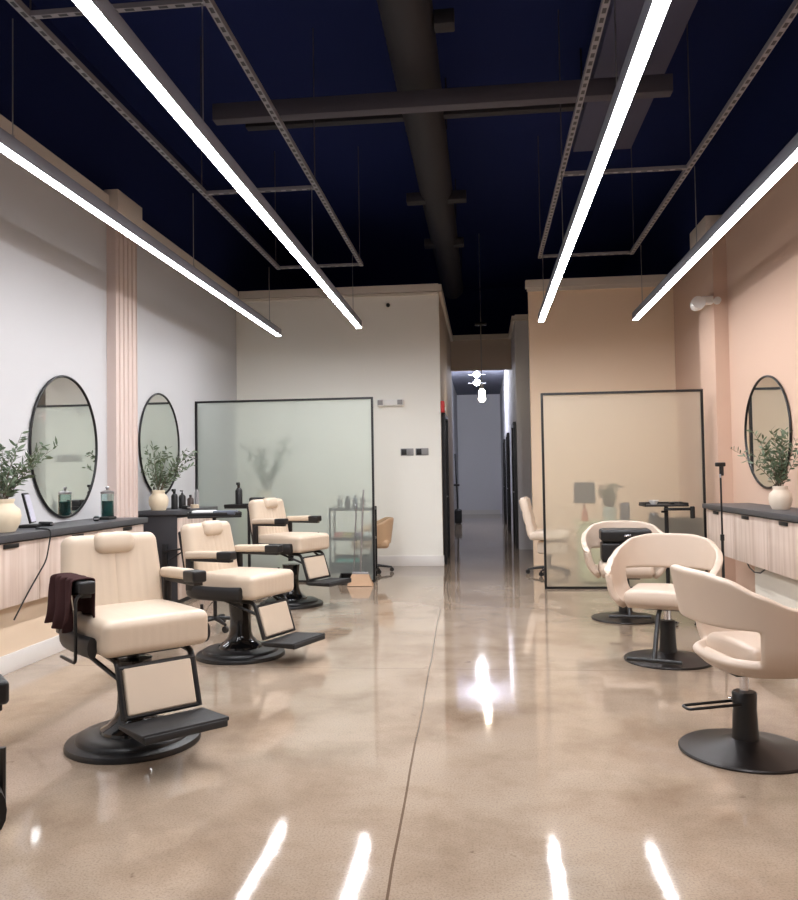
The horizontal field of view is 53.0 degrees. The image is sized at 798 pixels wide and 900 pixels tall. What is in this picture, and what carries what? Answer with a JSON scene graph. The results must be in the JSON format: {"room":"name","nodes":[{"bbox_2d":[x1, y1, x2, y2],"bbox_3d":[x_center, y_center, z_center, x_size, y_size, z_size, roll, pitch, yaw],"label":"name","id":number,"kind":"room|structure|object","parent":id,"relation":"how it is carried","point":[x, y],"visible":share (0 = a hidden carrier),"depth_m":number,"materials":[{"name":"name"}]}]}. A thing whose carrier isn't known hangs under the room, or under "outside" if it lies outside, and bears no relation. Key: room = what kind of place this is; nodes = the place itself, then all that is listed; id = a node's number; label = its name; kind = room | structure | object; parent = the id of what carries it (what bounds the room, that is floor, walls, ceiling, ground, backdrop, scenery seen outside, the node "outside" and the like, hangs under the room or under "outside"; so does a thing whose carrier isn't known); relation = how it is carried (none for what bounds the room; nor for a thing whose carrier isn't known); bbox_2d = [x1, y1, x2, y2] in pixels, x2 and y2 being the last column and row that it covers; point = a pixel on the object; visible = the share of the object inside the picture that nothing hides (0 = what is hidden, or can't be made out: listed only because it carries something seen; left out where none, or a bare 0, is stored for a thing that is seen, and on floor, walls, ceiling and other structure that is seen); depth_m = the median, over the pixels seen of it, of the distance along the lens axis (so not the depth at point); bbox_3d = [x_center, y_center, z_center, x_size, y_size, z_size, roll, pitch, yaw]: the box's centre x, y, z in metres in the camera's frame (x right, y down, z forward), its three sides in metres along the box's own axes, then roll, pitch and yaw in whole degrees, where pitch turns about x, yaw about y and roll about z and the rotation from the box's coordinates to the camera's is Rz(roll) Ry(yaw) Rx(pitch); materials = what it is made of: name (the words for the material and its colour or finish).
{"room":"salon","nodes":[
{"label":"salon","id":0,"kind":"room"},
{"bbox_2d":[0,597,58,656],"bbox_3d":[-2.925,1.295,5.339,0.380,0.490,4.480,-1,-2,6],"label":"wall","id":1,"kind":"structure","parent":0,"point":[29,628],"depth_m":5.75,"materials":[{"name":"beige paint"}]},
{"bbox_2d":[0,635,65,675],"bbox_3d":[-2.724,1.471,5.312,0.018,0.130,4.480,-1,-2,6],"label":"baseboard","id":2,"kind":"structure","parent":1,"relation":"attached to","point":[13,661],"depth_m":5.77,"materials":[{"name":"white paint"}]},
{"bbox_2d":[0,152,236,524],"bbox_3d":[-3.238,-0.501,5.221,0.150,4.080,14.070,-1,-2,6],"label":"wall","id":3,"kind":"structure","parent":0,"point":[53,264],"depth_m":7.42,"materials":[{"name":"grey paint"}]},
{"bbox_2d":[0,538,38,609],"bbox_3d":[-2.874,0.844,5.358,0.488,0.440,0.898,-1,-2,6],"label":"base cabinet","id":4,"kind":"object","parent":3,"relation":"attached to","point":[19,560],"visible":1,"depth_m":5.52,"materials":[{"name":"beige wood"}]},
{"bbox_2d":[29,375,97,517],"bbox_3d":[-2.943,-0.030,7.072,0.023,1.262,1.152,-1,-2,6],"label":"round mirror","id":5,"kind":"object","parent":3,"relation":"attached to","point":[62,409],"visible":0.97,"depth_m":7.05,"materials":[{"name":"black mirror"}]},
{"bbox_2d":[37,530,98,598],"bbox_3d":[-2.780,0.872,6.252,0.488,0.440,0.898,-1,-2,6],"label":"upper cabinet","id":6,"kind":"object","parent":3,"relation":"attached to","point":[52,565],"visible":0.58,"depth_m":5.91,"materials":[{"name":"beige wood"}]},
{"bbox_2d":[0,114,237,297],"bbox_3d":[-3.202,-2.528,5.205,0.100,0.150,13.820,-1,-2,6],"label":"trim","id":7,"kind":"structure","parent":3,"relation":"attached to","point":[5,124],"depth_m":7.44,"materials":[{"name":"beige paint"}]},
{"bbox_2d":[97,524,142,532],"bbox_3d":[-2.686,0.899,7.137,0.488,0.440,0.878,-1,-2,6],"label":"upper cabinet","id":8,"kind":"object","parent":3,"relation":"attached to","point":[136,527],"visible":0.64,"depth_m":7.21,"materials":[{"name":"grey"}]},
{"bbox_2d":[106,223,137,517],"bbox_3d":[-2.807,-0.363,8.129,0.095,3.980,0.490,-1,-2,6],"label":"column","id":9,"kind":"structure","parent":3,"relation":"attached to","point":[121,251],"depth_m":8.04,"materials":[{"name":"beige"}]},
{"bbox_2d":[104,189,141,227],"bbox_3d":[-2.819,-2.462,8.195,0.145,0.220,0.570,-1,-2,6],"label":"trim","id":10,"kind":"structure","parent":3,"relation":"attached to","point":[118,200],"depth_m":8.07,"materials":[{"name":"beige paint"}]},
{"bbox_2d":[139,393,179,493],"bbox_3d":[-2.727,-0.061,9.143,0.023,1.182,1.142,-1,-2,6],"label":"round mirror","id":11,"kind":"object","parent":3,"relation":"attached to","point":[158,422],"visible":0.82,"depth_m":9.10,"materials":[{"name":"black mirror"}]},
{"bbox_3d":[-2.969,0.816,4.463,0.488,0.440,0.898,-1,-2,6],"label":"upper cabinet","id":12,"kind":"object","parent":3,"relation":"attached to","visible":0},
{"bbox_2d":[0,517,147,542],"bbox_3d":[-2.824,0.612,5.802,0.507,0.050,3.660,-1,-2,6],"label":"countertop","id":13,"kind":"structure","parent":12,"relation":"on","point":[75,526],"depth_m":6.29,"materials":[{"name":"grey stone"}]},
{"bbox_2d":[0,499,21,532],"bbox_3d":[-2.815,0.465,5.675,0.250,0.235,0.250,-1,-2,6],"label":"vase","id":14,"kind":"object","parent":13,"relation":"on","point":[10,514],"visible":0.99,"depth_m":5.61,"materials":[{"name":"beige ceramic"}]},
{"bbox_2d":[0,431,57,498],"bbox_3d":[-2.744,0.158,5.790,0.578,0.587,0.753,-1,-2,6],"label":"branches","id":15,"kind":"object","parent":14,"relation":"in","point":[7,491],"visible":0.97,"depth_m":5.69,"materials":[{"name":"green plant"}]},
{"bbox_2d":[19,493,40,527],"bbox_3d":[-2.860,0.466,6.203,0.130,0.267,0.170,0,-2,-12],"label":"tablet stand","id":16,"kind":"object","parent":13,"relation":"on","point":[27,502],"visible":0.94,"depth_m":6.14,"materials":[{"name":"black plastic"}]},
{"bbox_2d":[13,528,50,619],"bbox_3d":[-2.588,0.868,5.694,0.144,0.602,0.461,-1,-2,-7],"label":"power cord","id":17,"kind":"object","parent":13,"relation":"hanging from","point":[35,528],"visible":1,"depth_m":5.70,"materials":[{"name":"black plastic"}]},
{"bbox_2d":[100,486,113,516],"bbox_3d":[-2.695,0.485,7.392,0.120,0.302,0.120,-1,-2,6],"label":"jar","id":18,"kind":"object","parent":13,"relation":"on","point":[107,496],"visible":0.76,"depth_m":7.34,"materials":[{"name":"clear glass"}]},
{"bbox_2d":[0,0,305,295],"bbox_3d":[-3.082,-3.053,8.367,0.100,1.620,20.200,-1,-2,6],"label":"ceiling","id":19,"kind":"structure","parent":0,"point":[54,104],"depth_m":8.43,"materials":[{"name":"blue"}]},
{"bbox_2d":[236,292,442,555],"bbox_3d":[-0.907,-0.317,11.972,3.070,4.080,0.150,-1,-2,6],"label":"wall","id":20,"kind":"structure","parent":0,"point":[318,352],"depth_m":11.85,"materials":[{"name":"white paint"}]},
{"bbox_2d":[377,555,443,565],"bbox_3d":[-0.812,1.644,11.872,2.964,0.150,0.122,-1,-2,6],"label":"baseboard","id":21,"kind":"structure","parent":20,"relation":"attached to","point":[384,560],"depth_m":11.71,"materials":[{"name":"white paint"}]},
{"bbox_2d":[0,514,797,899],"bbox_3d":[1.022,1.801,13.720,7.500,0.100,32.400,-1,-2,6],"label":"floor","id":22,"kind":"structure","parent":0,"point":[467,727],"depth_m":3.56,"materials":[{"name":"concrete"}]},
{"bbox_2d":[0,674,8,829],"bbox_3d":[-1.292,0.897,1.904,0.660,1.011,1.022,0,-2,-34],"label":"barber chair","id":23,"kind":"object","parent":22,"relation":"on","point":[4,684],"visible":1,"depth_m":2.04,"materials":[{"name":"black leather"}]},
{"bbox_2d":[56,531,228,764],"bbox_3d":[-1.280,0.946,3.967,0.673,1.046,1.022,1,-2,-40],"label":"barber chair","id":24,"kind":"object","parent":22,"relation":"on","point":[133,619],"visible":0.86,"depth_m":3.86,"materials":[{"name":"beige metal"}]},
{"bbox_2d":[44,573,95,632],"bbox_3d":[-1.602,0.778,3.892,0.157,0.332,0.335,1,-2,-41],"label":"towel","id":25,"kind":"object","parent":24,"relation":"on","point":[59,606],"visible":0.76,"depth_m":3.86,"materials":[{"name":"brown fabric"}]},
{"bbox_2d":[138,514,211,602],"bbox_3d":[-2.494,1.184,9.060,0.461,0.940,1.150,-1,-2,6],"label":"base cabinet","id":26,"kind":"object","parent":22,"relation":"on","point":[165,528],"visible":0.22,"depth_m":8.49,"materials":[{"name":"grey wood"}]},
{"bbox_2d":[162,544,180,566],"bbox_3d":[-2.316,1.120,8.423,0.364,0.260,0.042,-1,-2,6],"label":"wall bracket","id":27,"kind":"object","parent":26,"relation":"attached to","point":[165,550],"visible":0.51,"depth_m":8.43,"materials":[{"name":"black metal"}]},
{"bbox_2d":[138,506,217,515],"bbox_3d":[-2.489,0.688,9.074,0.488,0.048,1.200,-1,-2,6],"label":"countertop","id":28,"kind":"structure","parent":26,"relation":"on","point":[168,511],"depth_m":8.50,"materials":[{"name":"grey stone"}]},
{"bbox_2d":[148,490,168,510],"bbox_3d":[-2.586,0.540,8.606,0.210,0.220,0.210,-1,-2,6],"label":"vase","id":29,"kind":"object","parent":28,"relation":"on","point":[158,501],"visible":1,"depth_m":8.53,"materials":[{"name":"beige ceramic"}]},
{"bbox_2d":[141,441,198,489],"bbox_3d":[-2.457,0.207,8.585,0.601,0.603,0.697,0,-2,-27],"label":"branches","id":30,"kind":"object","parent":29,"relation":"in","point":[162,479],"visible":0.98,"depth_m":8.57,"materials":[{"name":"green plant"}]},
{"bbox_2d":[187,511,241,632],"bbox_3d":[-1.607,1.062,7.089,0.530,1.026,0.552,0,-2,-14],"label":"trolley","id":31,"kind":"object","parent":22,"relation":"on","point":[221,618],"visible":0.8,"depth_m":6.96,"materials":[{"name":"black metal"}]},
{"bbox_2d":[187,511,241,518],"bbox_3d":[-1.638,0.573,7.097,0.462,0.047,0.322,0,-2,-14],"label":"tray","id":32,"kind":"object","parent":31,"relation":"on","point":[190,515],"depth_m":6.94,"materials":[{"name":"black plastic"}]},
{"bbox_2d":[224,503,250,566],"bbox_3d":[-1.689,1.130,9.145,0.530,1.026,0.552,-1,-2,16],"label":"trolley","id":33,"kind":"object","parent":22,"relation":"on","point":[244,505],"visible":0.3,"depth_m":9.13,"materials":[{"name":"black metal"}]},
{"bbox_2d":[178,520,324,664],"bbox_3d":[-1.092,1.030,5.949,1.022,1.001,0.660,-2,-2,27],"label":"barber chair","id":34,"kind":"object","parent":22,"relation":"on","point":[208,546],"visible":0.98,"depth_m":5.85,"materials":[{"name":"beige leather"}]},
{"bbox_2d":[195,397,375,581],"bbox_3d":[-1.458,0.513,10.158,2.310,2.320,0.045,-1,-2,6],"label":"glass screen","id":35,"kind":"object","parent":22,"relation":"on","point":[314,455],"visible":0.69,"depth_m":10.14,"materials":[{"name":"clear glass"}]},
{"bbox_2d":[247,498,350,609],"bbox_3d":[-1.030,1.050,8.280,1.022,1.111,0.660,-2,-2,30],"label":"barber chair","id":36,"kind":"object","parent":22,"relation":"on","point":[269,524],"visible":0.92,"depth_m":8.21,"materials":[{"name":"beige leather"}]},
{"bbox_2d":[347,490,373,585],"bbox_3d":[-0.473,1.060,9.678,0.320,1.157,0.114,-1,-2,6],"label":"broom","id":37,"kind":"object","parent":22,"relation":"on","point":[360,578],"visible":1,"depth_m":9.63,"materials":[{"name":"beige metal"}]},
{"bbox_2d":[377,517,393,573],"bbox_3d":[-0.360,1.311,11.069,0.585,0.747,0.669,-1,-2,-6],"label":"desk chair","id":38,"kind":"object","parent":22,"relation":"on","point":[384,525],"visible":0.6,"depth_m":10.85,"materials":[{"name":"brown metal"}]},
{"bbox_2d":[454,454,461,523],"bbox_3d":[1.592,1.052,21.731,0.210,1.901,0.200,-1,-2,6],"label":"stick vacuum","id":39,"kind":"object","parent":22,"relation":"on","point":[458,512],"visible":0.98,"depth_m":21.64,"materials":[{"name":"black metal"}]},
{"bbox_2d":[519,496,543,575],"bbox_3d":[1.934,1.125,10.554,0.640,1.016,0.559,-1,-2,14],"label":"desk chair","id":40,"kind":"object","parent":22,"relation":"on","point":[533,533],"visible":0.59,"depth_m":10.38,"materials":[{"name":"beige leather"}]},
{"bbox_2d":[581,521,665,624],"bbox_3d":[2.014,1.086,7.110,0.761,0.869,0.881,-1,-2,12],"label":"salon chair","id":41,"kind":"object","parent":22,"relation":"on","point":[590,538],"visible":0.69,"depth_m":7.08,"materials":[{"name":"beige leather"}]},
{"bbox_2d":[599,528,651,561],"bbox_3d":[2.024,0.849,7.157,0.440,0.290,0.285,-1,-2,10],"label":"tool case","id":42,"kind":"object","parent":41,"relation":"on","point":[611,538],"visible":0.56,"depth_m":7.06,"materials":[{"name":"black plastic"}]},
{"bbox_2d":[540,389,707,588],"bbox_3d":[2.555,0.452,9.123,1.810,2.250,0.045,-1,-2,6],"label":"glass screen","id":43,"kind":"object","parent":22,"relation":"on","point":[604,454],"visible":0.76,"depth_m":9.13,"materials":[{"name":"clear glass"}]},
{"bbox_2d":[604,533,722,670],"bbox_3d":[1.819,1.036,5.501,0.761,0.869,0.881,-2,-2,27],"label":"salon chair","id":44,"kind":"object","parent":22,"relation":"on","point":[665,550],"visible":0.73,"depth_m":5.60,"materials":[{"name":"beige leather"}]},
{"bbox_2d":[639,502,694,583],"bbox_3d":[2.909,1.060,8.664,0.528,0.985,0.360,-1,-2,6],"label":"tray stand","id":45,"kind":"object","parent":22,"relation":"on","point":[665,505],"visible":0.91,"depth_m":8.58,"materials":[{"name":"black metal"}]},
{"bbox_2d":[639,502,690,510],"bbox_3d":[2.894,0.610,8.680,0.510,0.085,0.341,-1,-2,6],"label":"tray","id":46,"kind":"object","parent":45,"relation":"on","point":[645,504],"depth_m":8.54,"materials":[{"name":"black plastic"}]},
{"bbox_2d":[694,462,725,624],"bbox_3d":[2.765,0.797,6.698,0.404,1.389,0.464,0,-2,-14],"label":"tripod","id":47,"kind":"object","parent":22,"relation":"on","point":[720,465],"visible":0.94,"depth_m":6.68,"materials":[{"name":"black metal"}]},
{"bbox_2d":[670,564,797,774],"bbox_3d":[1.765,0.982,3.794,0.881,0.869,0.761,-1,-2,-5],"label":"salon chair","id":48,"kind":"object","parent":22,"relation":"on","point":[745,634],"visible":1,"depth_m":3.62,"materials":[{"name":"beige leather"}]},
{"bbox_2d":[31,0,793,289],"bbox_3d":[0.305,-3.979,7.938,7.500,0.100,20.400,-1,-2,6],"label":"ceiling","id":49,"kind":"structure","parent":0,"point":[494,159],"depth_m":9.64,"materials":[{"name":"blue"}]},
{"bbox_2d":[72,0,361,327],"bbox_3d":[-0.982,-2.081,5.681,0.076,0.812,8.960,-1,-2,6],"label":"linear light","id":50,"kind":"object","parent":49,"relation":"hanging from","point":[103,16],"visible":1,"depth_m":4.34,"materials":[{"name":"grey plastic"}]},
{"bbox_2d":[377,0,465,298],"bbox_3d":[0.358,-3.512,9.125,0.760,0.759,13.000,-1,-2,6],"label":"duct","id":51,"kind":"object","parent":49,"relation":"hanging from","point":[410,27],"visible":0.94,"depth_m":8.03,"materials":[{"name":"black metal"}]},
{"bbox_2d":[406,190,465,205],"bbox_3d":[0.478,-3.218,10.210,0.760,0.120,0.160,-1,-2,6],"label":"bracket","id":52,"kind":"object","parent":51,"relation":"attached to","point":[456,196],"depth_m":10.16,"materials":[{"name":"black metal"}]},
{"bbox_2d":[424,237,463,248],"bbox_3d":[0.688,-3.156,12.198,0.600,0.120,0.160,-1,-2,6],"label":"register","id":53,"kind":"object","parent":51,"relation":"attached to","point":[459,242],"depth_m":12.14,"materials":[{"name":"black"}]},
{"bbox_2d":[434,8,454,32],"bbox_3d":[0.356,-3.383,6.304,0.160,0.120,0.140,-1,-2,6],"label":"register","id":54,"kind":"object","parent":51,"relation":"attached to","point":[444,19],"depth_m":6.24,"materials":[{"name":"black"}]},
{"bbox_2d":[475,234,486,401],"bbox_3d":[1.375,-2.234,13.505,0.200,2.860,0.124,-1,-2,6],"label":"pendant light","id":55,"kind":"object","parent":49,"relation":"hanging from","point":[481,398],"visible":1,"depth_m":13.47,"materials":[{"name":"silver metal"}]},
{"bbox_2d":[573,0,697,151],"bbox_3d":[1.870,-3.696,5.550,0.652,0.670,6.400,-1,-2,6],"label":"duct","id":56,"kind":"object","parent":49,"relation":"hanging from","point":[592,116],"visible":0.67,"depth_m":6.78,"materials":[{"name":"grey metal"}]},
{"bbox_2d":[686,23,690,157],"bbox_3d":[2.561,-3.267,7.074,0.012,1.450,0.010,-1,-2,6],"label":"rod","id":57,"kind":"object","parent":49,"relation":"hanging from","point":[687,23],"visible":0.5,"depth_m":7.07,"materials":[{"name":"grey metal"}]},
{"bbox_3d":[-2.164,-3.271,4.696,0.012,1.450,0.010,-1,-2,6],"label":"rod","id":58,"kind":"object","parent":49,"relation":"hanging from","visible":0},
{"bbox_2d":[6,0,280,269],"bbox_3d":[-2.109,-2.514,5.079,0.042,0.042,10.600,-1,-2,6],"label":"rail","id":59,"kind":"object","parent":58,"relation":"hanging from","point":[19,6],"visible":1,"depth_m":5.84,"materials":[{"name":"metal"}]},
{"bbox_2d":[0,18,280,335],"bbox_3d":[-2.091,-2.054,5.983,0.076,0.812,9.330,-1,-2,6],"label":"linear light","id":60,"kind":"object","parent":59,"relation":"hanging from","point":[10,146],"visible":1,"depth_m":5.69,"materials":[{"name":"grey"}]},
{"bbox_3d":[-1.090,-3.291,4.583,0.012,1.450,0.010,-1,-2,6],"label":"rod","id":61,"kind":"object","parent":49,"relation":"hanging from","visible":0},
{"bbox_2d":[202,0,362,265],"bbox_3d":[-1.035,-2.534,4.966,0.042,0.042,10.600,-1,-2,6],"label":"rail","id":62,"kind":"object","parent":61,"relation":"hanging from","point":[211,5],"visible":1,"depth_m":5.83,"materials":[{"name":"metal"}]},
{"bbox_2d":[30,0,204,19],"bbox_3d":[-1.617,-2.537,4.595,1.039,0.030,0.040,-1,-2,6],"label":"crossbar","id":63,"kind":"object","parent":62,"relation":"attached to","point":[157,4],"visible":0.92,"depth_m":4.58,"materials":[{"name":"metal"}]},
{"bbox_2d":[206,185,313,194],"bbox_3d":[-1.307,-2.446,7.537,1.039,0.030,0.040,-1,-2,6],"label":"crossbar","id":64,"kind":"object","parent":62,"relation":"attached to","point":[307,187],"visible":0.86,"depth_m":7.51,"materials":[{"name":"metal"}]},
{"bbox_2d":[280,263,358,268],"bbox_3d":[-1.018,-2.362,10.271,1.039,0.030,0.040,-1,-2,6],"label":"crossbar","id":65,"kind":"object","parent":62,"relation":"attached to","point":[341,264],"visible":0.79,"depth_m":10.25,"materials":[{"name":"metal"}]},
{"bbox_3d":[1.148,-3.334,4.348,0.012,1.450,0.010,-1,-2,6],"label":"rod","id":66,"kind":"object","parent":49,"relation":"hanging from","visible":0},
{"bbox_2d":[538,0,610,258],"bbox_3d":[1.202,-2.577,4.731,0.042,0.042,10.600,-1,-2,6],"label":"rail","id":67,"kind":"object","parent":66,"relation":"hanging from","point":[604,5],"visible":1,"depth_m":5.86,"materials":[{"name":"metal"}]},
{"bbox_2d":[543,251,629,257],"bbox_3d":[2.313,-2.425,9.921,1.079,0.030,0.040,-1,-2,6],"label":"crossbar","id":68,"kind":"object","parent":67,"relation":"attached to","point":[616,252],"visible":0.86,"depth_m":9.90,"materials":[{"name":"metal"}]},
{"bbox_2d":[538,0,671,321],"bbox_3d":[1.280,-2.124,5.443,0.076,0.812,8.960,-1,-2,6],"label":"linear light","id":69,"kind":"object","parent":67,"relation":"hanging from","point":[653,13],"visible":1,"depth_m":4.31,"materials":[{"name":"grey"}]},
{"bbox_2d":[564,165,686,175],"bbox_3d":[2.024,-2.510,7.188,1.079,0.030,0.040,-1,-2,6],"label":"crossbar","id":70,"kind":"object","parent":67,"relation":"attached to","point":[675,167],"visible":0.86,"depth_m":7.17,"materials":[{"name":"metal"}]},
{"bbox_2d":[245,102,583,130],"bbox_3d":[0.425,-3.379,8.007,4.000,0.100,0.100,-1,-2,6],"label":"steel beam","id":71,"kind":"structure","parent":0,"point":[566,107],"depth_m":8.02,"materials":[{"name":"black metal"}]},
{"bbox_2d":[212,73,672,124],"bbox_3d":[0.325,-3.060,7.002,4.000,0.150,0.120,-1,-2,6],"label":"steel beam","id":72,"kind":"structure","parent":0,"point":[657,85],"depth_m":6.96,"materials":[{"name":"grey metal"}]},
{"bbox_2d":[439,296,453,554],"bbox_3d":[0.780,-0.276,14.046,0.150,4.080,4.330,-1,-2,6],"label":"wall","id":73,"kind":"structure","parent":0,"point":[445,343],"depth_m":14.42,"materials":[{"name":"beige paint"}]},
{"bbox_2d":[239,283,452,341],"bbox_3d":[-0.661,-2.276,14.159,3.055,0.150,4.530,-1,-2,6],"label":"trim","id":74,"kind":"structure","parent":73,"relation":"attached to","point":[424,289],"depth_m":11.93,"materials":[{"name":"beige paint"}]},
{"bbox_2d":[441,413,449,563],"bbox_3d":[0.728,0.583,12.430,0.090,2.260,1.060,-1,-2,6],"label":"door","id":75,"kind":"structure","parent":73,"relation":"in","point":[444,418],"depth_m":11.93,"materials":[{"name":"black wood"}]},
{"bbox_2d":[453,314,527,340],"bbox_3d":[2.186,-2.313,15.169,1.208,0.120,3.079,0,-2,-26],"label":"trim","id":76,"kind":"structure","parent":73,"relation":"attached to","point":[520,317],"depth_m":16.11,"materials":[{"name":"beige paint"}]},
{"bbox_2d":[452,382,458,521],"bbox_3d":[1.340,-0.025,21.590,0.160,4.050,10.800,-1,-2,6],"label":"wall","id":77,"kind":"structure","parent":0,"point":[454,395],"depth_m":24.30,"materials":[{"name":"grey paint"}]},
{"bbox_2d":[452,370,504,394],"bbox_3d":[2.138,-2.070,21.699,1.800,0.080,10.740,-1,-2,6],"label":"ceiling","id":78,"kind":"structure","parent":0,"point":[493,379],"depth_m":23.24,"materials":[{"name":"grey"}]},
{"bbox_2d":[457,394,501,513],"bbox_3d":[2.730,0.128,26.946,1.800,4.050,0.150,-1,-2,6],"label":"wall","id":79,"kind":"structure","parent":0,"point":[478,423],"depth_m":26.88,"materials":[{"name":"white paint"}]},
{"bbox_2d":[451,339,510,371],"bbox_3d":[1.516,-1.936,16.273,1.510,0.640,0.150,-1,-2,6],"label":"wall","id":80,"kind":"structure","parent":0,"point":[496,353],"depth_m":16.18,"materials":[{"name":"beige paint"}]},
{"bbox_2d":[444,287,527,334],"bbox_3d":[1.378,-2.875,18.102,6.830,1.480,0.100,-1,-2,6],"label":"wall","id":81,"kind":"structure","parent":0,"point":[498,305],"depth_m":18.00,"materials":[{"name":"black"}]},
{"bbox_2d":[500,327,518,534],"bbox_3d":[2.829,-0.083,20.504,0.150,4.050,12.650,-1,-2,6],"label":"wall","id":82,"kind":"structure","parent":0,"point":[508,388],"depth_m":17.86,"materials":[{"name":"grey paint"}]},
{"bbox_2d":[503,439,506,523],"bbox_3d":[2.866,0.850,21.653,0.090,2.260,1.020,-1,-2,6],"label":"door","id":83,"kind":"structure","parent":82,"relation":"in","point":[504,440],"depth_m":21.16,"materials":[{"name":"grey"}]},
{"bbox_2d":[506,433,510,532],"bbox_3d":[2.531,0.751,18.472,0.090,2.260,1.020,-1,-2,6],"label":"door","id":84,"kind":"structure","parent":82,"relation":"in","point":[507,434],"depth_m":17.99,"materials":[{"name":"grey"}]},
{"bbox_2d":[511,422,518,548],"bbox_3d":[2.137,0.636,14.745,0.090,2.260,1.020,-1,-2,6],"label":"door","id":85,"kind":"structure","parent":82,"relation":"in","point":[513,425],"depth_m":14.26,"materials":[{"name":"black wood"}]},
{"bbox_2d":[514,320,532,549],"bbox_3d":[2.730,-0.290,14.082,1.300,4.050,0.150,-1,-2,6],"label":"wall","id":86,"kind":"structure","parent":0,"point":[523,428],"depth_m":14.07,"materials":[{"name":"grey paint"}]},
{"bbox_2d":[528,286,675,565],"bbox_3d":[2.942,-0.390,11.568,2.050,4.080,0.150,-1,-2,6],"label":"wall","id":87,"kind":"structure","parent":0,"point":[588,340],"depth_m":11.54,"materials":[{"name":"beige paint"}]},
{"bbox_2d":[525,274,673,291],"bbox_3d":[2.902,-2.406,11.559,2.130,0.160,0.120,-1,-2,6],"label":"trim","id":88,"kind":"structure","parent":87,"relation":"attached to","point":[647,280],"depth_m":11.51,"materials":[{"name":"beige paint"}]},
{"bbox_2d":[617,13,797,275],"bbox_3d":[3.710,-3.181,7.654,0.100,1.620,20.200,-1,-2,6],"label":"wall","id":89,"kind":"structure","parent":0,"point":[764,119],"depth_m":9.05,"materials":[{"name":"blue"}]},
{"bbox_2d":[673,161,797,592],"bbox_3d":[3.305,-0.624,4.535,0.150,4.080,14.070,-1,-2,6],"label":"wall","id":90,"kind":"structure","parent":0,"point":[762,245],"depth_m":8.07,"materials":[{"name":"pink paint"}]},
{"bbox_2d":[690,296,720,310],"bbox_3d":[3.430,-1.644,8.963,0.334,0.169,0.182,-1,-2,6],"label":"emergency light","id":91,"kind":"object","parent":90,"relation":"attached to","point":[697,303],"visible":1,"depth_m":8.91,"materials":[{"name":"white plastic"}]},
{"bbox_2d":[690,215,721,248],"bbox_3d":[3.594,-2.525,9.306,0.240,0.200,0.680,-1,-2,6],"label":"trim","id":92,"kind":"structure","parent":90,"relation":"attached to","point":[706,223],"depth_m":9.10,"materials":[{"name":"beige paint"}]},
{"bbox_2d":[697,233,735,581],"bbox_3d":[3.649,-0.477,9.217,0.150,4.080,0.620,-1,-2,6],"label":"pilaster","id":93,"kind":"object","parent":90,"relation":"attached to","point":[712,266],"depth_m":8.96,"materials":[{"name":"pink paint"}]},
{"bbox_2d":[706,509,734,558],"bbox_3d":[3.373,0.806,7.858,0.460,0.435,0.898,-1,-2,6],"label":"drawer","id":94,"kind":"object","parent":90,"relation":"attached to","point":[713,517],"visible":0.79,"depth_m":7.83,"materials":[{"name":"grey wood"}]},
{"bbox_2d":[733,513,769,570],"bbox_3d":[3.279,0.778,6.964,0.460,0.435,0.898,-1,-2,6],"label":"drawer","id":95,"kind":"object","parent":90,"relation":"attached to","point":[750,532],"visible":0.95,"depth_m":6.94,"materials":[{"name":"grey wood"}]},
{"bbox_2d":[744,375,791,488],"bbox_3d":[3.561,-0.173,7.758,0.023,1.102,1.262,-1,-2,6],"label":"round mirror","id":96,"kind":"object","parent":90,"relation":"attached to","point":[767,407],"visible":0.87,"depth_m":7.79,"materials":[{"name":"black mirror"}]},
{"bbox_2d":[767,518,797,579],"bbox_3d":[3.183,0.750,6.059,0.460,0.435,0.918,-1,-2,6],"label":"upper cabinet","id":97,"kind":"object","parent":90,"relation":"attached to","point":[782,534],"visible":0.99,"depth_m":6.20,"materials":[{"name":"grey wood"}]},
{"bbox_3d":[3.087,0.722,5.145,0.460,0.435,0.918,-1,-2,6],"label":"upper cabinet","id":98,"kind":"object","parent":90,"relation":"attached to","visible":0},
{"bbox_2d":[702,503,797,521],"bbox_3d":[3.217,0.522,6.505,0.477,0.048,3.720,-1,-2,6],"label":"countertop","id":99,"kind":"structure","parent":98,"relation":"on","point":[761,510],"depth_m":6.97,"materials":[{"name":"grey stone"}]},
{"bbox_2d":[768,486,792,509],"bbox_3d":[3.260,0.408,6.837,0.190,0.200,0.190,-1,-2,6],"label":"vase","id":100,"kind":"object","parent":99,"relation":"on","point":[780,498],"visible":1,"depth_m":6.77,"materials":[{"name":"ceramic"}]},
{"bbox_2d":[731,425,797,485],"bbox_3d":[3.207,0.099,6.823,0.568,0.609,0.561,-3,-3,43],"label":"branches","id":101,"kind":"object","parent":100,"relation":"in","point":[779,467],"visible":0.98,"depth_m":6.81,"materials":[{"name":"green plant"}]},
{"bbox_2d":[755,566,797,608],"bbox_3d":[3.203,1.206,5.535,0.330,0.490,3.350,-1,-2,6],"label":"wall","id":102,"kind":"structure","parent":0,"point":[781,589],"depth_m":6.67,"materials":[{"name":"beige paint"}]},
{"bbox_3d":[2.261,-3.355,4.231,0.012,1.450,0.010,-1,-2,6],"label":"rod","id":103,"kind":"object","parent":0,"visible":0},
{"bbox_2d":[630,0,797,254],"bbox_3d":[2.316,-2.598,4.614,0.042,0.042,10.600,-1,-2,6],"label":"rail","id":104,"kind":"object","parent":103,"relation":"hanging from","point":[792,11],"visible":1,"depth_m":5.92,"materials":[{"name":"metal"}]},
{"bbox_2d":[632,133,797,319],"bbox_3d":[2.435,-2.144,5.378,0.076,0.812,9.070,-1,-2,6],"label":"linear light","id":105,"kind":"object","parent":104,"relation":"hanging from","point":[787,157],"visible":1,"depth_m":6.08,"materials":[{"name":"grey"}]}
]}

